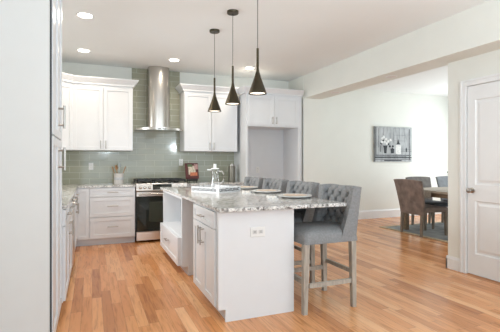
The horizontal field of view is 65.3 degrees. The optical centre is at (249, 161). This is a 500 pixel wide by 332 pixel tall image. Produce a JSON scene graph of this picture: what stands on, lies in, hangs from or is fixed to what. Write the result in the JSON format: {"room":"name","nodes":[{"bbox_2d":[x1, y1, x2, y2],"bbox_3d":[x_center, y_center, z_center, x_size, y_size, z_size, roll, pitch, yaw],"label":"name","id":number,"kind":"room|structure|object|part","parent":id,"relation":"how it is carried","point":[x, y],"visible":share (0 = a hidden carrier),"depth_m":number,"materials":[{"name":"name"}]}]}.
{"room":"kitchen","nodes":[
{"label":"kitchen","id":0,"kind":"room"},
{"bbox_2d":[62,62,288,183],"bbox_3d":[-1.222,-0.160,7.078,5.010,2.880,0.162,0,0,-22],"label":"wall","id":1,"kind":"structure","parent":0,"point":[154,154],"depth_m":6.75,"materials":[{"name":"green glass"}]},
{"bbox_2d":[60,72,73,150],"bbox_3d":[-2.981,-0.745,5.919,0.634,1.140,0.679,0,0,-22],"label":"upper cabinet","id":2,"kind":"object","parent":1,"relation":"attached to","point":[67,79],"visible":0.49,"depth_m":5.92,"materials":[{"name":"paint"}]},
{"bbox_3d":[-2.785,-1.262,5.820,0.108,0.105,0.383,0,0,23],"label":"crown moulding","id":3,"kind":"part","parent":2,"relation":"part of","materials":[{"name":"paint"}]},
{"bbox_2d":[72,75,138,150],"bbox_3d":[-2.333,-0.745,6.315,0.988,1.140,0.433,0,0,-22],"label":"upper cabinet","id":4,"kind":"object","parent":1,"relation":"attached to","point":[102,106],"visible":0.99,"depth_m":6.16,"materials":[{"name":"paint"}]},
{"bbox_3d":[-2.529,-0.679,6.086,0.441,1.001,0.020,0,0,-22],"label":"door","id":5,"kind":"part","parent":4,"relation":"part of","materials":[{"name":"paint"}]},
{"bbox_3d":[-2.333,-1.262,6.315,0.988,0.105,0.433,0,0,-22],"label":"crown moulding","id":6,"kind":"part","parent":4,"relation":"part of","materials":[{"name":"paint"}]},
{"bbox_3d":[-2.114,-0.679,6.254,0.441,1.001,0.020,0,0,-22],"label":"door","id":7,"kind":"part","parent":4,"relation":"part of","materials":[{"name":"paint"}]},
{"bbox_2d":[134,66,182,131],"bbox_3d":[-1.533,-1.059,6.593,0.770,1.078,0.503,0,0,-22],"label":"range hood","id":8,"kind":"object","parent":1,"relation":"attached to","point":[158,90],"visible":1,"depth_m":6.55,"materials":[{"name":"metal"}]},
{"bbox_2d":[175,83,237,151],"bbox_3d":[-0.767,-0.745,6.949,1.053,1.140,0.433,0,0,-22],"label":"upper cabinet","id":9,"kind":"object","parent":1,"relation":"attached to","point":[203,130],"visible":0.92,"depth_m":6.81,"materials":[{"name":"paint"}]},
{"bbox_3d":[-0.896,-0.679,6.747,0.473,1.001,0.020,0,0,-22],"label":"door","id":10,"kind":"part","parent":9,"relation":"part of","materials":[{"name":"paint"}]},
{"bbox_3d":[-0.767,-1.262,6.949,1.053,0.105,0.433,0,0,-22],"label":"crown moulding","id":11,"kind":"part","parent":9,"relation":"part of","materials":[{"name":"paint"}]},
{"bbox_3d":[-0.452,-0.679,6.927,0.473,1.001,0.020,0,0,-22],"label":"door","id":12,"kind":"part","parent":9,"relation":"part of","materials":[{"name":"paint"}]},
{"bbox_2d":[62,0,488,96],"bbox_3d":[2.771,-1.660,3.334,9.760,0.120,10.500,0,0,-22],"label":"ceiling","id":13,"kind":"structure","parent":0,"point":[297,38],"depth_m":4.88,"materials":[{"name":"paint"}]},
{"bbox_2d":[77,49,90,52],"bbox_3d":[-2.396,-1.598,5.622,0.190,0.004,0.190,0,0,-22],"label":"recessed light","id":14,"kind":"object","parent":13,"relation":"in","point":[79,50],"visible":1,"depth_m":5.61,"materials":[{"name":"paint"}]},
{"bbox_2d":[76,12,93,18],"bbox_3d":[-1.807,-1.598,4.274,0.190,0.004,0.190,0,0,-22],"label":"recessed light","id":15,"kind":"object","parent":13,"relation":"in","point":[84,15],"visible":1,"depth_m":4.27,"materials":[{"name":"paint"}]},
{"bbox_2d":[168,58,179,61],"bbox_3d":[-1.197,-1.598,6.151,0.190,0.004,0.190,0,0,-22],"label":"recessed light","id":16,"kind":"object","parent":13,"relation":"in","point":[172,59],"visible":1,"depth_m":6.17,"materials":[{"name":"paint"}]},
{"bbox_2d":[208,29,220,111],"bbox_3d":[-0.432,-1.105,4.756,0.168,0.990,0.168,0,0,-22],"label":"pendant lamp","id":17,"kind":"object","parent":13,"relation":"hanging from","point":[214,106],"visible":1,"depth_m":4.73,"materials":[{"name":"brown metal"}]},
{"bbox_3d":[-0.432,-0.815,4.756,0.168,0.410,0.168,0,0,-22],"label":"lamp shade","id":18,"kind":"part","parent":17,"relation":"part of","materials":[{"name":"brown metal"}]},
{"bbox_3d":[-0.432,-1.292,4.756,0.005,0.563,0.005,0,0,0],"label":"cord","id":19,"kind":"part","parent":17,"relation":"part of","materials":[{"name":"black metal"}]},
{"bbox_2d":[225,9,239,104],"bbox_3d":[-0.184,-1.105,4.155,0.168,0.990,0.168,0,0,-22],"label":"pendant lamp","id":20,"kind":"object","parent":13,"relation":"hanging from","point":[232,99],"visible":1,"depth_m":4.12,"materials":[{"name":"brown metal"}]},
{"bbox_3d":[-0.184,-0.815,4.155,0.168,0.410,0.168,0,0,-22],"label":"lamp shade","id":21,"kind":"part","parent":20,"relation":"part of","materials":[{"name":"brown metal"}]},
{"bbox_2d":[248,0,266,94],"bbox_3d":[0.069,-1.105,3.518,0.168,0.990,0.168,0,0,-22],"label":"pendant lamp","id":22,"kind":"object","parent":13,"relation":"hanging from","point":[257,87],"visible":1,"depth_m":3.49,"materials":[{"name":"brown metal"}]},
{"bbox_3d":[0.069,-0.815,3.518,0.168,0.410,0.168,0,0,-22],"label":"lamp shade","id":23,"kind":"part","parent":22,"relation":"part of","materials":[{"name":"brown metal"}]},
{"bbox_3d":[0.069,-1.292,3.518,0.005,0.563,0.005,0,0,-45],"label":"cord","id":24,"kind":"part","parent":22,"relation":"part of","materials":[{"name":"black metal"}]},
{"bbox_2d":[304,0,499,98],"bbox_3d":[2.933,-1.390,3.001,0.370,0.420,9.360,0,0,-22],"label":"ceiling beam","id":25,"kind":"structure","parent":13,"relation":"attached to","point":[474,31],"depth_m":4.81,"materials":[{"name":"paint"}]},
{"bbox_2d":[56,214,499,331],"bbox_3d":[2.771,1.330,3.334,9.760,0.100,10.500,0,0,-22],"label":"floor","id":26,"kind":"structure","parent":0,"point":[404,283],"depth_m":3.73,"materials":[{"name":"brown wood"}]},
{"bbox_2d":[0,0,65,331],"bbox_3d":[-1.668,-0.160,2.734,0.681,2.880,0.860,0,0,-22],"label":"pantry cabinet","id":27,"kind":"object","parent":26,"relation":"on","point":[31,108],"visible":1,"depth_m":2.40,"materials":[{"name":"paint"}]},
{"bbox_3d":[-1.349,-0.787,2.691,0.020,1.225,0.449,0,0,-22],"label":"door","id":28,"kind":"part","parent":27,"relation":"part of","materials":[{"name":"paint"}]},
{"bbox_3d":[-1.349,0.501,2.691,0.020,1.333,0.449,0,0,-22],"label":"door","id":29,"kind":"part","parent":27,"relation":"part of","materials":[{"name":"paint"}]},
{"bbox_3d":[-1.502,-0.787,3.068,0.020,1.225,0.353,0,0,-22],"label":"door","id":30,"kind":"part","parent":27,"relation":"part of","materials":[{"name":"paint"}]},
{"bbox_3d":[-1.502,0.501,3.068,0.020,1.333,0.353,0,0,-22],"label":"door","id":31,"kind":"part","parent":27,"relation":"part of","materials":[{"name":"paint"}]},
{"bbox_3d":[-1.392,-0.330,2.889,0.052,0.170,0.018,0,0,-22],"label":"handle","id":32,"kind":"part","parent":27,"relation":"part of","materials":[{"name":"silver metal"}]},
{"bbox_3d":[-1.392,-0.020,2.889,0.052,0.170,0.018,0,0,-22],"label":"handle","id":33,"kind":"part","parent":27,"relation":"part of","materials":[{"name":"silver metal"}]},
{"bbox_2d":[62,200,74,302],"bbox_3d":[-2.027,0.838,3.659,0.680,0.884,1.105,0,0,-22],"label":"base cabinet","id":34,"kind":"object","parent":26,"relation":"on","point":[67,223],"visible":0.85,"depth_m":3.56,"materials":[{"name":"paint"}]},
{"bbox_3d":[-1.655,0.472,3.514,0.020,0.132,0.544,0,0,-22],"label":"drawer","id":35,"kind":"part","parent":34,"relation":"part of","materials":[{"name":"paint"}]},
{"bbox_3d":[-1.655,0.857,3.514,0.020,0.622,0.544,0,0,-22],"label":"door","id":36,"kind":"part","parent":34,"relation":"part of","materials":[{"name":"paint"}]},
{"bbox_3d":[-1.862,0.857,4.023,0.020,0.622,0.544,0,0,-22],"label":"door","id":37,"kind":"part","parent":34,"relation":"part of","materials":[{"name":"paint"}]},
{"bbox_2d":[62,183,135,208],"bbox_3d":[-2.081,0.381,4.840,1.493,0.030,3.335,0,0,-22],"label":"countertop","id":38,"kind":"structure","parent":34,"relation":"on","point":[68,190],"depth_m":5.80,"materials":[{"name":"stone"}]},
{"bbox_2d":[114,173,123,183],"bbox_3d":[-2.123,0.279,6.304,0.154,0.175,0.153,0,0,-22],"label":"utensil crock","id":39,"kind":"object","parent":38,"relation":"on","point":[118,177],"visible":0.96,"depth_m":6.24,"materials":[{"name":"ceramic"}]},
{"bbox_2d":[72,194,77,266],"bbox_3d":[-2.337,0.829,4.464,0.671,0.862,0.600,0,0,-22],"label":"dishwasher","id":40,"kind":"object","parent":26,"relation":"on","point":[73,198],"visible":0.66,"depth_m":4.48,"materials":[{"name":"grey"}]},
{"bbox_3d":[-2.082,0.802,4.567,0.036,0.735,0.594,0,0,-22],"label":"door","id":41,"kind":"part","parent":40,"relation":"part of","materials":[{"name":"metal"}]},
{"bbox_2d":[75,191,79,248],"bbox_3d":[-2.653,0.838,5.205,0.680,0.884,0.990,0,0,-22],"label":"base cabinet","id":42,"kind":"object","parent":26,"relation":"on","point":[76,194],"visible":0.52,"depth_m":5.29,"materials":[{"name":"paint"}]},
{"bbox_3d":[-2.294,0.857,5.089,0.020,0.622,0.494,0,0,-22],"label":"door","id":43,"kind":"part","parent":42,"relation":"part of","materials":[{"name":"paint"}]},
{"bbox_3d":[-2.478,0.857,5.543,0.020,0.622,0.474,0,0,-22],"label":"door","id":44,"kind":"part","parent":42,"relation":"part of","materials":[{"name":"paint"}]},
{"bbox_2d":[76,188,89,245],"bbox_3d":[-2.615,0.838,6.081,0.210,0.884,0.635,0,0,-22],"label":"base cabinet","id":45,"kind":"object","parent":26,"relation":"on","point":[83,198],"visible":0.67,"depth_m":5.84,"materials":[{"name":"paint"}]},
{"bbox_2d":[89,187,134,244],"bbox_3d":[-2.209,0.838,6.245,0.665,0.884,0.635,0,0,-22],"label":"base cabinet","id":46,"kind":"object","parent":26,"relation":"on","point":[111,209],"visible":0.99,"depth_m":6.00,"materials":[{"name":"paint"}]},
{"bbox_3d":[-2.110,1.010,5.996,0.649,0.315,0.020,0,0,-22],"label":"drawer","id":47,"kind":"part","parent":46,"relation":"part of","materials":[{"name":"paint"}]},
{"bbox_3d":[-2.110,0.696,5.996,0.649,0.299,0.020,0,0,-22],"label":"drawer","id":48,"kind":"part","parent":46,"relation":"part of","materials":[{"name":"paint"}]},
{"bbox_3d":[-2.110,0.472,5.996,0.649,0.132,0.020,0,0,-22],"label":"drawer","id":49,"kind":"part","parent":46,"relation":"part of","materials":[{"name":"paint"}]},
{"bbox_2d":[132,178,186,240],"bbox_3d":[-1.505,0.770,6.496,0.812,0.960,0.668,0,0,-22],"label":"range","id":50,"kind":"object","parent":26,"relation":"on","point":[148,195],"visible":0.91,"depth_m":6.18,"materials":[{"name":"grey metal"}]},
{"bbox_3d":[-1.413,1.175,6.268,0.796,0.140,0.040,0,0,-22],"label":"drawer","id":51,"kind":"part","parent":50,"relation":"part of","materials":[{"name":"metal"}]},
{"bbox_3d":[-1.412,0.787,6.266,0.796,0.615,0.045,0,0,-22],"label":"oven door","id":52,"kind":"part","parent":50,"relation":"part of","materials":[{"name":"black glass"}]},
{"bbox_3d":[-1.409,0.513,6.259,0.800,0.073,0.036,0,0,-22],"label":"door rail","id":53,"kind":"part","parent":50,"relation":"part of","materials":[{"name":"metal"}]},
{"bbox_3d":[-1.393,0.515,6.218,0.732,0.026,0.068,0,0,-22],"label":"handle","id":54,"kind":"part","parent":50,"relation":"part of","materials":[{"name":"metal"}]},
{"bbox_2d":[132,181,183,183],"bbox_3d":[-1.520,0.356,6.532,0.812,0.012,0.590,0,0,-22],"label":"cooktop","id":55,"kind":"object","parent":50,"relation":"in","point":[141,182],"depth_m":6.46,"materials":[{"name":"metal"}]},
{"bbox_3d":[-1.416,0.411,6.276,0.804,0.113,0.102,0,0,-22],"label":"control panel","id":56,"kind":"part","parent":50,"relation":"part of","materials":[{"name":"metal"}]},
{"bbox_2d":[160,190,194,274],"bbox_3d":[-0.722,0.838,5.037,0.755,0.884,1.240,0,0,-22],"label":"base cabinet","id":57,"kind":"object","parent":26,"relation":"on","point":[176,228],"visible":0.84,"depth_m":4.52,"materials":[{"name":"paint"}]},
{"bbox_3d":[-1.014,1.012,4.919,0.045,0.313,1.200,0,0,-22],"label":"drawer","id":58,"kind":"part","parent":57,"relation":"part of","materials":[{"name":"paint"}]},
{"bbox_2d":[193,203,293,321],"bbox_3d":[-0.107,0.838,3.552,0.730,0.885,0.765,0,0,-22],"label":"base cabinet","id":59,"kind":"object","parent":26,"relation":"on","point":[243,276],"visible":0.98,"depth_m":3.22,"materials":[{"name":"paint"}]},
{"bbox_3d":[-0.475,0.861,3.624,0.020,0.615,0.344,0,0,-22],"label":"door","id":60,"kind":"part","parent":59,"relation":"part of","materials":[{"name":"paint"}]},
{"bbox_3d":[-0.451,0.650,3.486,0.041,0.160,0.012,0,0,-22],"label":"handle","id":61,"kind":"part","parent":59,"relation":"part of","materials":[{"name":"silver metal"}]},
{"bbox_3d":[-0.423,0.650,3.415,0.041,0.160,0.012,0,0,-22],"label":"handle","id":62,"kind":"part","parent":59,"relation":"part of","materials":[{"name":"silver metal"}]},
{"bbox_3d":[-0.410,0.476,3.461,0.020,0.137,0.694,0,0,-22],"label":"drawer","id":63,"kind":"part","parent":59,"relation":"part of","materials":[{"name":"paint"}]},
{"bbox_3d":[-0.344,0.861,3.299,0.020,0.615,0.344,0,0,-22],"label":"door","id":64,"kind":"part","parent":59,"relation":"part of","materials":[{"name":"paint"}]},
{"bbox_2d":[160,185,346,212],"bbox_3d":[-0.213,0.380,4.513,1.185,0.030,2.775,0,0,-22],"label":"countertop","id":65,"kind":"structure","parent":59,"relation":"on","point":[237,201],"depth_m":3.56,"materials":[{"name":"stone"}]},
{"bbox_2d":[191,185,240,192],"bbox_3d":[-0.414,0.334,4.780,0.452,0.062,0.405,0,0,37],"label":"serving tray","id":66,"kind":"object","parent":65,"relation":"on","point":[223,188],"visible":0.99,"depth_m":4.65,"materials":[{"name":"paint"}]},
{"bbox_2d":[207,164,223,187],"bbox_3d":[-0.420,0.193,4.790,0.158,0.325,0.150,0,0,41],"label":"glass carafe","id":67,"kind":"object","parent":66,"relation":"on","point":[215,182],"visible":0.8,"depth_m":4.75,"materials":[{"name":"white"}]},
{"bbox_2d":[241,186,257,188],"bbox_3d":[-0.062,0.351,5.240,0.350,0.027,0.350,0,0,-22],"label":"charger plate","id":68,"kind":"object","parent":65,"relation":"on","point":[254,187],"visible":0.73,"depth_m":5.09,"materials":[{"name":"white ceramic"}]},
{"bbox_2d":[252,189,281,192],"bbox_3d":[0.197,0.351,4.601,0.350,0.027,0.350,0,0,-22],"label":"charger plate","id":69,"kind":"object","parent":65,"relation":"on","point":[256,191],"visible":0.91,"depth_m":4.48,"materials":[{"name":"white ceramic"}]},
{"bbox_2d":[266,195,278,199],"bbox_3d":[0.221,0.350,3.844,0.105,0.029,0.200,0,0,-1],"label":"napkin","id":70,"kind":"object","parent":65,"relation":"on","point":[267,196],"visible":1,"depth_m":3.75,"materials":[{"name":"fabric"}]},
{"bbox_2d":[278,193,311,198],"bbox_3d":[0.456,0.351,3.961,0.350,0.027,0.350,0,0,-22],"label":"charger plate","id":71,"kind":"object","parent":65,"relation":"on","point":[280,195],"visible":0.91,"depth_m":3.84,"materials":[{"name":"white ceramic"}]},
{"bbox_2d":[283,194,305,195],"bbox_3d":[0.456,0.345,3.961,0.240,0.015,0.240,0,0,-22],"label":"dinner plate","id":72,"kind":"object","parent":71,"relation":"on","point":[283,194],"visible":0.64,"depth_m":4.00,"materials":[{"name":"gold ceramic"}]},
{"bbox_2d":[250,226,264,236],"bbox_3d":[0.064,0.577,3.203,0.128,0.082,0.010,0,0,-22],"label":"wall outlet","id":73,"kind":"object","parent":59,"relation":"attached to","point":[254,231],"visible":1,"depth_m":3.20,"materials":[{"name":"white plastic"}]},
{"bbox_2d":[243,176,265,188],"bbox_3d":[-0.141,0.750,5.505,0.615,1.061,0.548,0,0,-22],"label":"bar stool","id":74,"kind":"object","parent":26,"relation":"on","point":[250,180],"visible":0.24,"depth_m":5.62,"materials":[{"name":"grey fabric"}]},
{"bbox_2d":[234,86,304,181],"bbox_3d":[0.306,-0.010,7.230,1.203,2.580,0.708,0,0,-22],"label":"enclosure","id":75,"kind":"object","parent":26,"relation":"on","point":[269,126],"visible":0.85,"depth_m":7.18,"materials":[{"name":"paint"}]},
{"bbox_3d":[0.198,-0.905,6.888,0.494,0.520,0.020,0,0,-22],"label":"door","id":76,"kind":"part","parent":75,"relation":"part of","materials":[{"name":"paint"}]},
{"bbox_3d":[0.366,-1.248,7.082,1.203,0.105,0.388,0,0,-22],"label":"crown moulding","id":77,"kind":"part","parent":75,"relation":"part of","materials":[{"name":"paint"}]},
{"bbox_3d":[0.661,-0.905,7.076,0.494,0.520,0.020,0,0,-22],"label":"door","id":78,"kind":"part","parent":75,"relation":"part of","materials":[{"name":"paint"}]},
{"bbox_2d":[262,178,288,192],"bbox_3d":[0.118,0.750,4.865,0.615,1.061,0.548,0,0,-22],"label":"bar stool","id":79,"kind":"object","parent":26,"relation":"on","point":[268,183],"visible":0.25,"depth_m":4.96,"materials":[{"name":"grey fabric"}]},
{"bbox_2d":[286,181,319,282],"bbox_3d":[0.377,0.750,4.226,0.615,1.061,0.548,0,0,-22],"label":"bar stool","id":80,"kind":"object","parent":26,"relation":"on","point":[299,187],"visible":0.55,"depth_m":4.07,"materials":[{"name":"grey fabric"}]},
{"bbox_3d":[0.346,0.633,4.213,0.545,0.123,0.530,0,0,-22],"label":"seat","id":81,"kind":"part","parent":80,"relation":"part of","materials":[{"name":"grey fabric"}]},
{"bbox_3d":[0.551,0.450,4.296,0.240,0.461,0.548,0,0,-22],"label":"backrest","id":82,"kind":"part","parent":80,"relation":"part of","materials":[{"name":"grey fabric"}]},
{"bbox_3d":[0.647,0.985,4.085,0.056,0.590,0.050,0,0,-22],"label":"leg","id":83,"kind":"part","parent":80,"relation":"part of","materials":[{"name":"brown wood"}]},
{"bbox_2d":[294,184,361,315],"bbox_3d":[0.636,0.750,3.586,0.615,1.061,0.548,0,0,-22],"label":"bar stool","id":84,"kind":"object","parent":26,"relation":"on","point":[328,224],"visible":0.93,"depth_m":3.42,"materials":[{"name":"grey fabric"}]},
{"bbox_3d":[0.465,0.985,3.266,0.056,0.590,0.050,0,0,-22],"label":"leg","id":85,"kind":"part","parent":84,"relation":"part of","materials":[{"name":"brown wood"}]},
{"bbox_3d":[0.731,0.985,3.875,0.056,0.590,0.050,0,0,-22],"label":"leg","id":86,"kind":"part","parent":84,"relation":"part of","materials":[{"name":"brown wood"}]},
{"bbox_3d":[0.605,0.633,3.574,0.545,0.123,0.530,0,0,-22],"label":"seat","id":87,"kind":"part","parent":84,"relation":"part of","materials":[{"name":"grey fabric"}]},
{"bbox_3d":[0.810,0.450,3.657,0.240,0.461,0.548,0,0,-22],"label":"backrest","id":88,"kind":"part","parent":84,"relation":"part of","materials":[{"name":"grey fabric"}]},
{"bbox_3d":[0.906,0.985,3.445,0.056,0.590,0.050,0,0,-22],"label":"leg","id":89,"kind":"part","parent":84,"relation":"part of","materials":[{"name":"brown wood"}]},
{"bbox_2d":[380,222,447,242],"bbox_3d":[4.318,1.274,7.133,2.980,0.011,2.220,0,0,-22],"label":"area rug","id":90,"kind":"object","parent":26,"relation":"on","point":[437,233],"visible":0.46,"depth_m":7.18,"materials":[{"name":"grey carpet"}]},
{"bbox_2d":[393,179,447,236],"bbox_3d":[3.006,0.788,6.857,0.679,0.960,0.706,0,0,-16],"label":"dining chair","id":91,"kind":"object","parent":90,"relation":"on","point":[410,193],"visible":1,"depth_m":6.68,"materials":[{"name":"brown fabric"}]},
{"bbox_3d":[2.754,1.063,7.046,0.066,0.410,0.056,0,0,-16],"label":"leg","id":92,"kind":"part","parent":91,"relation":"part of","materials":[{"name":"brown wood"}]},
{"bbox_3d":[2.773,0.608,6.789,0.193,0.600,0.706,0,0,-16],"label":"backrest","id":93,"kind":"part","parent":91,"relation":"part of","materials":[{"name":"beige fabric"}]},
{"bbox_3d":[2.896,1.063,6.563,0.066,0.410,0.056,0,0,-16],"label":"leg","id":94,"kind":"part","parent":91,"relation":"part of","materials":[{"name":"brown wood"}]},
{"bbox_3d":[3.227,1.063,7.185,0.050,0.410,0.056,0,0,-16],"label":"leg","id":95,"kind":"part","parent":91,"relation":"part of","materials":[{"name":"brown wood"}]},
{"bbox_3d":[3.082,0.826,6.880,0.520,0.085,0.560,0,0,-16],"label":"seat","id":96,"kind":"part","parent":91,"relation":"part of","materials":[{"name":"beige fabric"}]},
{"bbox_3d":[3.369,1.063,6.701,0.050,0.410,0.056,0,0,-16],"label":"leg","id":97,"kind":"part","parent":91,"relation":"part of","materials":[{"name":"brown wood"}]},
{"bbox_2d":[403,187,447,229],"bbox_3d":[3.953,0.885,7.169,1.950,0.765,1.120,0,0,-22],"label":"dining table","id":98,"kind":"object","parent":90,"relation":"on","point":[441,193],"visible":0.12,"depth_m":6.76,"materials":[{"name":"brown wood"}]},
{"bbox_3d":[2.917,0.905,7.288,0.080,0.725,0.080,0,0,-22],"label":"leg","id":99,"kind":"part","parent":98,"relation":"part of","materials":[{"name":"brown wood"}]},
{"bbox_2d":[424,188,447,198],"bbox_3d":[3.934,0.569,7.215,1.970,0.143,0.380,0,0,-22],"label":"table runner","id":100,"kind":"object","parent":98,"relation":"on","point":[427,192],"visible":0.41,"depth_m":6.78,"materials":[{"name":"fabric"}]},
{"bbox_2d":[406,176,447,228],"bbox_3d":[3.537,0.788,7.701,0.630,0.960,0.679,0,0,-22],"label":"dining chair","id":101,"kind":"object","parent":90,"relation":"on","point":[426,181],"visible":0.29,"depth_m":7.83,"materials":[{"name":"fabric"}]},
{"bbox_3d":[3.258,1.063,7.791,0.050,0.410,0.066,0,0,-22],"label":"leg","id":102,"kind":"part","parent":101,"relation":"part of","materials":[{"name":"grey wood"}]},
{"bbox_3d":[3.446,0.608,7.926,0.630,0.600,0.193,0,0,-22],"label":"backrest","id":103,"kind":"part","parent":101,"relation":"part of","materials":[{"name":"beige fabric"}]},
{"bbox_3d":[3.675,1.063,7.960,0.050,0.410,0.066,0,0,-22],"label":"leg","id":104,"kind":"part","parent":101,"relation":"part of","materials":[{"name":"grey wood"}]},
{"bbox_3d":[3.443,1.063,7.334,0.050,0.410,0.050,0,0,-22],"label":"leg","id":105,"kind":"part","parent":101,"relation":"part of","materials":[{"name":"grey wood"}]},
{"bbox_3d":[3.567,0.826,7.628,0.500,0.085,0.520,0,0,-22],"label":"seat","id":106,"kind":"part","parent":101,"relation":"part of","materials":[{"name":"fabric"}]},
{"bbox_2d":[435,176,447,222],"bbox_3d":[4.288,0.788,8.005,0.630,0.960,0.679,0,0,-22],"label":"dining chair","id":107,"kind":"object","parent":90,"relation":"on","point":[442,181],"visible":0.18,"depth_m":8.14,"materials":[{"name":"fabric"}]},
{"bbox_3d":[4.197,0.608,8.231,0.630,0.600,0.193,0,0,-22],"label":"backrest","id":108,"kind":"part","parent":107,"relation":"part of","materials":[{"name":"fabric"}]},
{"bbox_3d":[4.009,1.063,8.095,0.050,0.410,0.066,0,0,-22],"label":"leg","id":109,"kind":"part","parent":107,"relation":"part of","materials":[{"name":"grey wood"}]},
{"bbox_3d":[-0.660,0.838,6.873,1.028,0.884,0.635,0,0,-22],"label":"base cabinet","id":110,"kind":"object","parent":26,"relation":"on","visible":0},
{"bbox_2d":[186,181,243,185],"bbox_3d":[-0.664,0.381,6.884,1.028,0.030,0.610,0,0,-22],"label":"countertop","id":111,"kind":"structure","parent":110,"relation":"on","point":[224,182],"depth_m":6.73,"materials":[{"name":"stone"}]},
{"bbox_2d":[228,164,234,181],"bbox_3d":[-0.326,0.201,7.011,0.128,0.330,0.128,0,0,-22],"label":"canister","id":112,"kind":"object","parent":111,"relation":"on","point":[231,169],"visible":1,"depth_m":6.96,"materials":[{"name":"silver metal"}]},
{"bbox_3d":[-1.007,0.236,6.747,0.170,0.264,0.189,0,0,-22],"label":"book stand","id":113,"kind":"object","parent":111,"relation":"on","visible":0},
{"bbox_2d":[185,163,198,178],"bbox_3d":[-1.006,0.164,6.743,0.230,0.272,0.113,0,0,-22],"label":"cookbook","id":114,"kind":"object","parent":113,"relation":"on","point":[191,169],"visible":0.97,"depth_m":6.73,"materials":[{"name":"red paper"}]},
{"bbox_2d":[188,166,195,174],"bbox_3d":[-1.002,0.149,6.740,0.125,0.160,0.002,0,-20,-22],"label":"picture","id":115,"kind":"object","parent":114,"relation":"attached to","point":[191,169],"depth_m":6.74},
{"bbox_2d":[289,76,320,183],"bbox_3d":[1.060,-0.160,7.610,0.380,2.880,0.590,0,0,-22],"label":"wall","id":116,"kind":"structure","parent":0,"point":[311,108],"depth_m":7.34,"materials":[{"name":"paint"}]},
{"bbox_2d":[321,89,447,210],"bbox_3d":[3.118,-0.160,8.989,4.470,2.880,0.120,0,0,-22],"label":"wall","id":117,"kind":"structure","parent":0,"point":[348,119],"depth_m":8.83,"materials":[{"name":"paint"}]},
{"bbox_2d":[373,126,411,161],"bbox_3d":[3.288,-0.395,8.969,1.080,0.800,0.042,0,0,-22],"label":"picture","id":118,"kind":"object","parent":117,"relation":"attached to","point":[390,144],"visible":1,"depth_m":8.94,"materials":[{"name":"paint"}]},
{"bbox_2d":[358,208,440,218],"bbox_3d":[3.144,1.185,8.925,4.470,0.190,0.016,0,0,-22],"label":"baseboard","id":119,"kind":"structure","parent":117,"relation":"attached to","point":[382,213],"depth_m":8.84,"materials":[{"name":"paint"}]},
{"bbox_2d":[448,49,499,257],"bbox_3d":[3.650,0.050,1.724,0.120,2.460,6.455,0,0,-22],"label":"wall","id":120,"kind":"structure","parent":0,"point":[485,64],"depth_m":4.58,"materials":[{"name":"paint"}]},
{"bbox_2d":[446,255,459,271],"bbox_3d":[2.466,1.205,4.638,0.146,0.150,0.196,0,0,-22],"label":"baseboard","id":121,"kind":"structure","parent":120,"relation":"attached to","point":[453,263],"depth_m":4.61,"materials":[{"name":"paint"}]},
{"bbox_2d":[460,73,499,273],"bbox_3d":[2.619,0.177,4.074,0.026,2.205,0.965,0,0,-22],"label":"trim","id":122,"kind":"structure","parent":120,"relation":"attached to","point":[463,84],"depth_m":4.46,"materials":[{"name":"paint"}]},
{"bbox_2d":[466,81,499,281],"bbox_3d":[2.617,0.208,4.071,0.108,2.120,0.813,0,0,-22],"label":"door","id":123,"kind":"structure","parent":120,"relation":"in","point":[483,100],"depth_m":4.26,"materials":[{"name":"paint"}]},
{"bbox_3d":[2.471,0.325,4.384,0.073,0.062,0.062,0,0,-22],"label":"knob","id":124,"kind":"part","parent":123,"relation":"part of","materials":[{"name":"silver metal"}]}
]}

